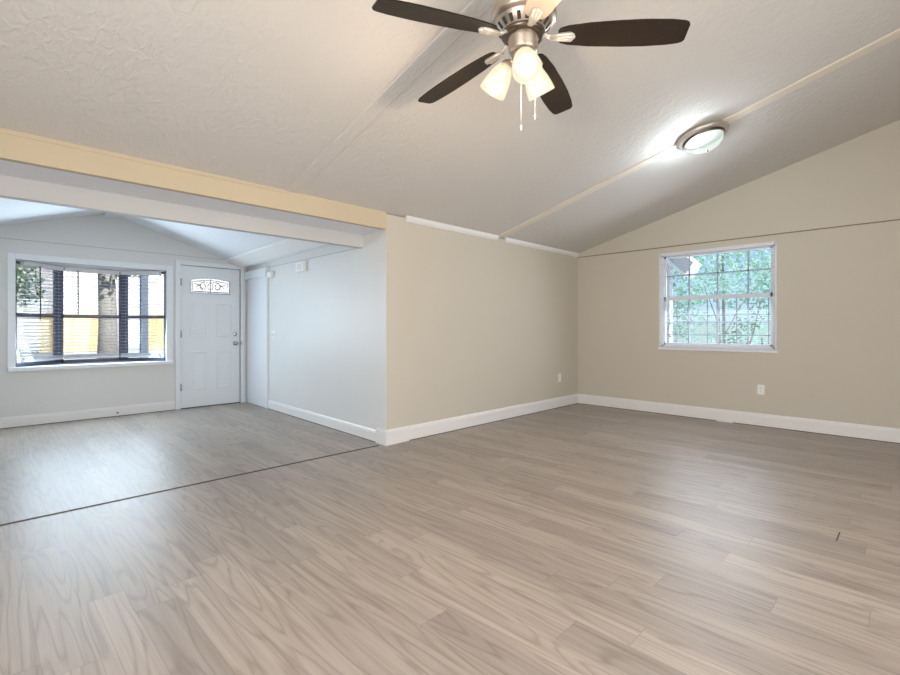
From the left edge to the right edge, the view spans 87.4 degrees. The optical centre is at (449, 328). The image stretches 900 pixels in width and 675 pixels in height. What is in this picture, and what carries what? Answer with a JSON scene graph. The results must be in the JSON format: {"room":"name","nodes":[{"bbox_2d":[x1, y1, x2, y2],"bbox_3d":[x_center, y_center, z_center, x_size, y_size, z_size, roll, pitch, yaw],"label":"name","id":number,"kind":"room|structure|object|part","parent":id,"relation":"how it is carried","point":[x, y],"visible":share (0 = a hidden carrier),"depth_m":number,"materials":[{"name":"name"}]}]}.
{"room":"empty living room","nodes":[
{"label":"empty living room","id":0,"kind":"room"},
{"bbox_2d":[0,214,247,417],"bbox_3d":[-4.500,-0.227,6.171,0.100,2.765,3.823,0,0,45],"label":"wall","id":1,"kind":"structure","parent":0,"point":[22,393],"depth_m":6.00,"materials":[{"name":"beige paint"}]},
{"bbox_2d":[0,401,174,428],"bbox_3d":[-4.822,1.089,5.766,0.016,0.122,2.596,0,0,45],"label":"baseboard","id":2,"kind":"structure","parent":1,"relation":"attached to","point":[25,420],"depth_m":5.94,"materials":[{"name":"white paint"}]},
{"bbox_2d":[7,252,173,371],"bbox_3d":[-4.746,-0.225,6.276,0.706,1.451,1.782,0,0,45],"label":"window","id":3,"kind":"structure","parent":1,"relation":"in","point":[41,328],"depth_m":5.97,"materials":[{"name":"white paint"}]},
{"bbox_3d":[-5.123,-0.172,5.860,0.006,1.215,0.597,0,0,1],"label":"pane","id":4,"kind":"part","parent":3,"relation":"part of","materials":[{"name":"clear glass"}]},
{"bbox_2d":[20,261,63,361],"bbox_3d":[-5.054,-0.199,5.865,0.079,1.202,0.541,0,0,2],"label":"blind","id":5,"kind":"object","parent":3,"relation":"attached to","point":[22,263],"visible":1,"depth_m":5.79,"materials":[{"name":"white plastic"}]},
{"bbox_3d":[-5.067,0.388,5.866,0.052,0.028,0.541,0,0,2],"label":"rail","id":6,"kind":"part","parent":5,"relation":"part of","materials":[{"name":"white plastic"}]},
{"bbox_3d":[-4.715,0.478,6.251,0.626,0.045,1.708,0,0,45],"label":"sill","id":7,"kind":"part","parent":3,"relation":"part of","materials":[{"name":"white paint"}]},
{"bbox_2d":[64,267,119,358],"bbox_3d":[-4.827,-0.199,6.367,0.075,1.202,0.594,0,0,45],"label":"blind","id":8,"kind":"object","parent":3,"relation":"attached to","point":[67,269],"visible":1,"depth_m":6.35,"materials":[{"name":"white plastic"}]},
{"bbox_3d":[-4.833,0.388,6.373,0.052,0.028,0.594,0,0,45],"label":"rail","id":9,"kind":"part","parent":8,"relation":"part of","materials":[{"name":"white plastic"}]},
{"bbox_2d":[120,271,160,356],"bbox_3d":[-4.332,-0.199,6.603,0.531,1.202,0.055,0,0,-2],"label":"blind","id":10,"kind":"object","parent":3,"relation":"attached to","point":[121,272],"visible":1,"depth_m":6.58,"materials":[{"name":"white plastic"}]},
{"bbox_3d":[-4.332,0.388,6.603,0.531,0.028,0.052,0,0,-2],"label":"rail","id":11,"kind":"part","parent":10,"relation":"part of","materials":[{"name":"white plastic"}]},
{"bbox_2d":[102,212,119,217],"bbox_3d":[-3.298,-1.473,5.005,3.249,0.052,0.150,0,0,45],"label":"trim","id":12,"kind":"structure","parent":1,"relation":"attached to","point":[104,214],"depth_m":6.04,"materials":[{"name":"white paint"}]},
{"bbox_2d":[5,238,221,259],"bbox_3d":[-4.600,-1.043,6.000,0.004,0.006,3.240,0,0,45],"label":"trim","id":13,"kind":"structure","parent":1,"relation":"attached to","point":[5,238],"depth_m":6.14,"materials":[{"name":"white wood"}]},
{"bbox_2d":[175,260,244,409],"bbox_3d":[-3.565,0.090,7.039,0.118,2.132,0.970,0,0,45],"label":"door","id":14,"kind":"structure","parent":1,"relation":"in","point":[209,327],"depth_m":7.02,"materials":[{"name":"white paint"}]},
{"bbox_3d":[-3.572,-0.634,7.037,0.020,0.249,0.569,0,0,45],"label":"lite frame","id":15,"kind":"part","parent":14,"relation":"part of","materials":[{"name":"glass"}]},
{"bbox_2d":[181,402,239,408],"bbox_3d":[-3.582,1.151,7.060,0.065,0.009,0.840,0,0,45],"label":"trim","id":16,"kind":"structure","parent":1,"relation":"attached to","point":[234,402],"depth_m":7.03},
{"bbox_2d":[0,198,329,267],"bbox_3d":[-3.325,-1.271,5.031,3.414,0.775,3.970,0,0,45],"label":"ceiling","id":17,"kind":"structure","parent":0,"point":[222,243],"depth_m":6.01,"materials":[{"name":"white paint"}]},
{"bbox_2d":[225,239,325,267],"bbox_3d":[-2.228,-1.009,6.081,0.225,0.136,3.250,0,0,-44],"label":"ceiling","id":18,"kind":"structure","parent":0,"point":[285,247],"depth_m":6.17,"materials":[{"name":"paint"}]},
{"bbox_2d":[0,132,577,445],"bbox_3d":[-0.874,-0.007,4.503,0.163,2.327,7.944,0,0,45],"label":"wall","id":19,"kind":"structure","parent":0,"point":[474,324],"depth_m":5.29,"materials":[{"name":"beige paint"}]},
{"bbox_2d":[0,128,289,193],"bbox_3d":[-2.470,-1.139,2.817,0.006,0.028,3.200,0,0,45],"label":"trim","id":20,"kind":"structure","parent":19,"relation":"attached to","point":[2,130],"depth_m":3.15,"materials":[{"name":"beige paint"}]},
{"bbox_2d":[0,160,380,234],"bbox_3d":[-2.047,-1.244,3.581,0.374,0.521,3.680,0,0,45],"label":"beam","id":21,"kind":"structure","parent":19,"relation":"attached to","point":[7,168],"depth_m":3.51,"materials":[{"name":"paint"}]},
{"bbox_2d":[405,215,498,240],"bbox_3d":[0.073,-1.125,5.346,0.036,0.064,1.475,0,0,45],"label":"trim","id":22,"kind":"structure","parent":19,"relation":"attached to","point":[410,219],"depth_m":5.26,"materials":[{"name":"white paint"}]},
{"bbox_2d":[504,237,578,257],"bbox_3d":[1.339,-1.125,6.615,0.036,0.064,1.809,0,0,45],"label":"trim","id":23,"kind":"structure","parent":19,"relation":"attached to","point":[506,239],"depth_m":6.50,"materials":[{"name":"white paint"}]},
{"bbox_2d":[248,232,376,429],"bbox_3d":[-1.939,-0.069,6.180,0.140,2.450,3.722,0,0,-43],"label":"wall","id":24,"kind":"structure","parent":0,"point":[323,317],"depth_m":5.56,"materials":[{"name":"beige paint"}]},
{"bbox_2d":[0,175,362,248],"bbox_3d":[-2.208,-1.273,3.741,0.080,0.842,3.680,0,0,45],"label":"beam","id":25,"kind":"structure","parent":24,"relation":"attached to","point":[15,188],"depth_m":3.64,"materials":[{"name":"paint"}]},
{"bbox_2d":[245,267,268,408],"bbox_3d":[-2.908,0.139,7.079,0.055,2.035,0.827,0,0,-43],"label":"door","id":26,"kind":"structure","parent":24,"relation":"in","point":[257,280],"depth_m":7.01,"materials":[{"name":"white paint"}]},
{"bbox_3d":[-3.130,0.191,7.341,0.022,1.930,0.121,0,0,-43],"label":"casing","id":27,"kind":"part","parent":26,"relation":"part of","materials":[{"name":"white paint"}]},
{"bbox_3d":[-2.644,0.156,6.809,0.030,2.000,0.037,0,0,45],"label":"edge trim","id":28,"kind":"part","parent":26,"relation":"part of","materials":[{"name":"white paint"}]},
{"bbox_2d":[267,272,273,277],"bbox_3d":[-2.552,-0.761,6.696,0.130,0.075,0.060,0,0,45],"label":"sensor box","id":29,"kind":"object","parent":24,"relation":"attached to","point":[269,274],"visible":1,"depth_m":6.66,"materials":[{"name":"white plastic"}]},
{"bbox_2d":[271,331,274,338],"bbox_3d":[-2.512,0.091,6.680,0.018,0.120,0.130,0,0,-43],"label":"light switch","id":30,"kind":"object","parent":24,"relation":"attached to","point":[272,332],"visible":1,"depth_m":6.68,"materials":[{"name":"white plastic"}]},
{"bbox_2d":[296,261,305,272],"bbox_3d":[-1.896,-0.781,5.994,0.052,0.125,0.212,0,0,-43],"label":"door chime","id":31,"kind":"object","parent":24,"relation":"attached to","point":[300,266],"visible":1,"depth_m":5.95,"materials":[{"name":"white plastic"}]},
{"bbox_2d":[272,248,357,266],"bbox_3d":[-1.796,-0.872,5.924,0.006,0.027,2.412,0,0,-43],"label":"trim","id":32,"kind":"structure","parent":24,"relation":"attached to","point":[355,248],"depth_m":5.70,"materials":[{"name":"white wood"}]},
{"bbox_2d":[268,400,384,444],"bbox_3d":[-1.630,1.081,5.728,0.033,0.150,2.916,0,0,-43],"label":"baseboard","id":33,"kind":"structure","parent":24,"relation":"attached to","point":[378,435],"depth_m":5.41,"materials":[{"name":"white paint"}]},
{"bbox_2d":[377,229,385,429],"bbox_3d":[-0.684,0.017,4.727,0.017,1.999,0.159,0,0,-39],"label":"trim","id":34,"kind":"structure","parent":24,"relation":"attached to","point":[381,235],"depth_m":4.72,"materials":[{"name":"beige paint"}]},
{"bbox_2d":[0,402,899,674],"bbox_3d":[-0.002,1.216,3.599,10.184,0.120,8.394,0,0,45],"label":"floor","id":35,"kind":"structure","parent":0,"point":[576,539],"depth_m":2.50,"materials":[{"name":"beige laminate"}]},
{"bbox_2d":[0,445,378,525],"bbox_3d":[-1.925,1.154,3.459,3.420,0.004,0.014,0,0,-44],"label":"threshold strip","id":36,"kind":"object","parent":35,"relation":"on","point":[376,445],"visible":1,"depth_m":3.35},
{"bbox_2d":[0,0,899,252],"bbox_3d":[1.320,-2.045,2.351,6.151,1.820,8.294,0,0,45],"label":"ceiling","id":37,"kind":"structure","parent":0,"point":[254,91],"depth_m":3.20,"materials":[{"name":"grey paint"}]},
{"bbox_2d":[286,0,496,193],"bbox_3d":[0.756,-1.928,1.884,5.890,1.569,0.113,0,0,45],"label":"trim","id":38,"kind":"structure","parent":37,"relation":"attached to","point":[476,9],"depth_m":3.00,"materials":[{"name":"grey wood"}]},
{"bbox_2d":[372,0,689,130],"bbox_3d":[0.320,-1.368,2.316,1.370,0.846,1.428,0,0,45],"label":"ceiling fan","id":39,"kind":"object","parent":37,"relation":"hanging from","point":[521,25],"visible":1,"depth_m":2.20,"materials":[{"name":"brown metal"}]},
{"bbox_3d":[-0.054,-1.371,2.081,0.574,0.073,0.148,0,0,-26],"label":"blade","id":40,"kind":"part","parent":39,"relation":"part of","materials":[{"name":"brown wood"}]},
{"bbox_3d":[0.044,-1.371,2.603,0.574,0.073,0.150,0,0,45],"label":"blade","id":41,"kind":"part","parent":39,"relation":"part of","materials":[{"name":"brown wood"}]},
{"bbox_3d":[0.223,-1.216,2.325,0.155,0.168,0.136,0,0,45],"label":"lamp shade","id":42,"kind":"part","parent":39,"relation":"part of","materials":[{"name":"white glass"}]},
{"bbox_3d":[0.279,-1.288,2.300,0.075,0.061,0.058,0,0,45],"label":"lamp arm","id":43,"kind":"part","parent":39,"relation":"part of","materials":[{"name":"silver metal"}]},
{"bbox_3d":[0.353,-1.441,2.275,0.276,0.054,0.276,0,0,45],"label":"lamp shade","id":44,"kind":"part","parent":39,"relation":"part of","materials":[{"name":"silver metal"}]},
{"bbox_3d":[0.348,-1.218,2.149,0.097,0.113,0.097,0,0,45],"label":"bulb","id":45,"kind":"part","parent":39,"relation":"part of","materials":[{"name":"white glass"}]},
{"bbox_3d":[0.347,-1.216,2.145,0.149,0.168,0.146,0,0,45],"label":"lamp shade","id":46,"kind":"part","parent":39,"relation":"part of","materials":[{"name":"white glass"}]},
{"bbox_3d":[0.445,-1.216,2.341,0.136,0.168,0.156,0,0,45],"label":"lamp shade","id":47,"kind":"part","parent":39,"relation":"part of","materials":[{"name":"white glass"}]},
{"bbox_3d":[0.412,-1.371,1.827,0.148,0.073,0.574,0,0,-8],"label":"blade","id":48,"kind":"part","parent":39,"relation":"part of","materials":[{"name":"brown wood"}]},
{"bbox_3d":[0.569,-1.371,2.671,0.148,0.073,0.574,0,0,28],"label":"blade","id":49,"kind":"part","parent":39,"relation":"part of","materials":[{"name":"brown wood"}]},
{"bbox_3d":[0.797,-1.371,2.192,0.574,0.073,0.148,0,0,10],"label":"blade","id":50,"kind":"part","parent":39,"relation":"part of","materials":[{"name":"brown wood"}]},
{"bbox_2d":[499,28,899,237],"bbox_3d":[2.711,-1.925,3.844,5.890,1.574,0.117,0,0,45],"label":"trim","id":51,"kind":"structure","parent":37,"relation":"attached to","point":[895,34],"depth_m":3.99,"materials":[{"name":"paint"}]},
{"bbox_2d":[677,120,728,153],"bbox_3d":[2.296,-1.702,4.284,0.418,0.221,0.432,0,0,45],"label":"flush ceiling light","id":52,"kind":"object","parent":37,"relation":"attached to","point":[704,138],"visible":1,"depth_m":4.17,"materials":[{"name":"glass"}]},
{"bbox_2d":[578,120,899,427],"bbox_3d":[4.033,-0.894,5.312,6.291,4.100,0.130,0,0,45],"label":"wall","id":53,"kind":"structure","parent":0,"point":[837,359],"depth_m":5.34,"materials":[{"name":"beige paint"}]},
{"bbox_2d":[1,403,899,443],"bbox_3d":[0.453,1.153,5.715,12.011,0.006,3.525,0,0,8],"label":"baseboard","id":54,"kind":"structure","parent":53,"relation":"attached to","point":[576,403],"depth_m":5.71,"materials":[{"name":"white wood"}]},
{"bbox_2d":[658,241,777,352],"bbox_3d":[3.338,-0.364,5.957,1.355,1.299,0.107,0,0,45],"label":"window","id":55,"kind":"structure","parent":53,"relation":"in","point":[662,321],"depth_m":5.95,"materials":[{"name":"white plastic"}]},
{"bbox_2d":[666,299,715,342],"label":"window grille","id":56,"kind":"object","parent":55,"relation":"attached to","point":[707,334],"depth_m":6.30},
{"bbox_2d":[661,242,774,349],"bbox_3d":[3.329,-0.373,5.948,1.291,1.256,0.025,0,0,45],"label":"mini blind","id":57,"kind":"object","parent":55,"relation":"attached to","point":[765,244],"visible":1,"depth_m":5.89,"materials":[{"name":"white plastic"}]},
{"bbox_3d":[3.329,0.246,5.948,1.291,0.018,0.021,0,0,45],"label":"rail","id":58,"kind":"part","parent":57,"relation":"part of","materials":[{"name":"white plastic"}]},
{"bbox_3d":[3.321,0.272,5.939,1.355,0.026,0.057,0,0,45],"label":"sill","id":59,"kind":"part","parent":55,"relation":"part of","materials":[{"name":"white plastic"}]},
{"bbox_3d":[3.367,-0.673,5.986,1.241,0.592,0.020,0,0,45],"label":"sash","id":60,"kind":"part","parent":55,"relation":"part of","materials":[{"name":"glass"}]},
{"bbox_3d":[3.356,-0.101,5.974,1.241,0.645,0.020,0,0,45],"label":"sash","id":61,"kind":"part","parent":55,"relation":"part of","materials":[{"name":"white plastic"}]},
{"bbox_2d":[719,293,770,343],"label":"window grille","id":62,"kind":"object","parent":55,"relation":"attached to","point":[768,314],"depth_m":5.94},
{"bbox_2d":[578,394,899,442],"bbox_3d":[4.051,1.081,5.178,5.875,0.150,0.034,0,0,45],"label":"baseboard","id":63,"kind":"structure","parent":53,"relation":"attached to","point":[888,434],"depth_m":5.60,"materials":[{"name":"white paint"}]},
{"bbox_2d":[578,219,899,257],"bbox_3d":[4.057,-1.094,5.195,5.891,0.012,0.006,0,0,45],"label":"trim","id":64,"kind":"structure","parent":53,"relation":"attached to","point":[895,219],"depth_m":5.62,"materials":[{"name":"beige wood"}]},
{"bbox_2d":[757,385,764,394],"bbox_3d":[3.675,0.724,5.569,0.072,0.116,0.012,0,0,45],"label":"wall outlet","id":65,"kind":"object","parent":53,"relation":"attached to","point":[760,388],"visible":1,"depth_m":5.56,"materials":[{"name":"white plastic"}]},
{"label":"outside","id":66,"kind":"structure","parent":0,"visible":0},
{"bbox_2d":[64,344,163,359],"bbox_3d":[-15.143,1.181,22.162,37.256,0.950,70.000,0,0,45],"label":"ground","id":67,"kind":"structure","parent":66,"point":[132,348],"depth_m":16.32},
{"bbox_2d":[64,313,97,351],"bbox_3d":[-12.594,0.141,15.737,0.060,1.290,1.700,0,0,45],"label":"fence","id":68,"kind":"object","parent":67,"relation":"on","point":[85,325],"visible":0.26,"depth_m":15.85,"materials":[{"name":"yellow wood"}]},
{"bbox_2d":[90,273,160,358],"bbox_3d":[-8.034,-0.606,10.552,3.420,3.836,2.226,0,0,-30],"label":"shade tree","id":69,"kind":"object","parent":67,"relation":"on","point":[104,326],"visible":0.02,"depth_m":10.53,"materials":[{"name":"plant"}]},
{"bbox_2d":[140,275,147,357],"bbox_3d":[-5.350,0.066,8.237,0.110,2.420,0.110,0,0,45],"label":"porch post","id":70,"kind":"object","parent":67,"relation":"on","point":[143,286],"visible":0.29,"depth_m":8.19,"materials":[{"name":"white wood"}]},
{"bbox_2d":[64,271,228,343],"bbox_3d":[-17.712,-2.834,24.724,7.200,7.220,19.000,0,0,45],"label":"sky","id":71,"kind":"structure","parent":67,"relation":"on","point":[155,290],"depth_m":22.76,"materials":[{"name":"white"}]},
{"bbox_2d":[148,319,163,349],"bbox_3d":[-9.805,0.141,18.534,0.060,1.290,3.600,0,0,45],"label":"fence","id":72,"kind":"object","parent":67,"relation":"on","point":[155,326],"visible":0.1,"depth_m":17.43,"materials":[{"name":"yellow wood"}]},
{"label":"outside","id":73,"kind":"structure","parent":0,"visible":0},
{"bbox_3d":[20.878,1.481,12.258,27.744,0.350,33.156,0,0,45],"label":"ground","id":74,"kind":"structure","parent":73,"visible":0},
{"bbox_2d":[666,300,695,342],"bbox_3d":[3.898,0.424,8.171,0.585,1.968,0.596,0,0,-6],"label":"shrub","id":75,"kind":"object","parent":74,"relation":"on","point":[684,300],"visible":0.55,"depth_m":8.10,"materials":[{"name":"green plant"}]},
{"bbox_2d":[666,257,700,342],"bbox_3d":[3.714,-0.754,8.950,1.820,4.120,0.480,0,0,45],"label":"eave","id":76,"kind":"object","parent":74,"relation":"on","point":[668,308],"visible":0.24,"depth_m":8.68,"materials":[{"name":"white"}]},
{"bbox_2d":[673,249,770,342],"bbox_3d":[8.488,-0.905,14.141,6.742,4.625,3.792,0,0,45],"label":"tree","id":77,"kind":"object","parent":74,"relation":"on","point":[733,265],"visible":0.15,"depth_m":14.25,"materials":[{"name":"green plant"}]},
{"bbox_2d":[681,251,770,343],"bbox_3d":[5.674,-0.032,9.144,2.137,2.879,1.364,0,0,29],"label":"tree","id":78,"kind":"object","parent":74,"relation":"on","point":[757,261],"visible":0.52,"depth_m":9.18,"materials":[{"name":"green plant"}]},
{"bbox_2d":[723,297,769,343],"bbox_3d":[4.724,0.453,7.577,0.679,1.910,0.613,0,0,45],"label":"shrub","id":79,"kind":"object","parent":74,"relation":"on","point":[763,307],"visible":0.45,"depth_m":7.52,"materials":[{"name":"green plant"}]},
{"bbox_2d":[729,309,770,343],"bbox_3d":[7.093,0.482,10.950,1.016,1.852,1.442,0,0,-8],"label":"shrub","id":80,"kind":"object","parent":74,"relation":"on","point":[758,330],"visible":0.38,"depth_m":10.77,"materials":[{"name":"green plant"}]}
]}

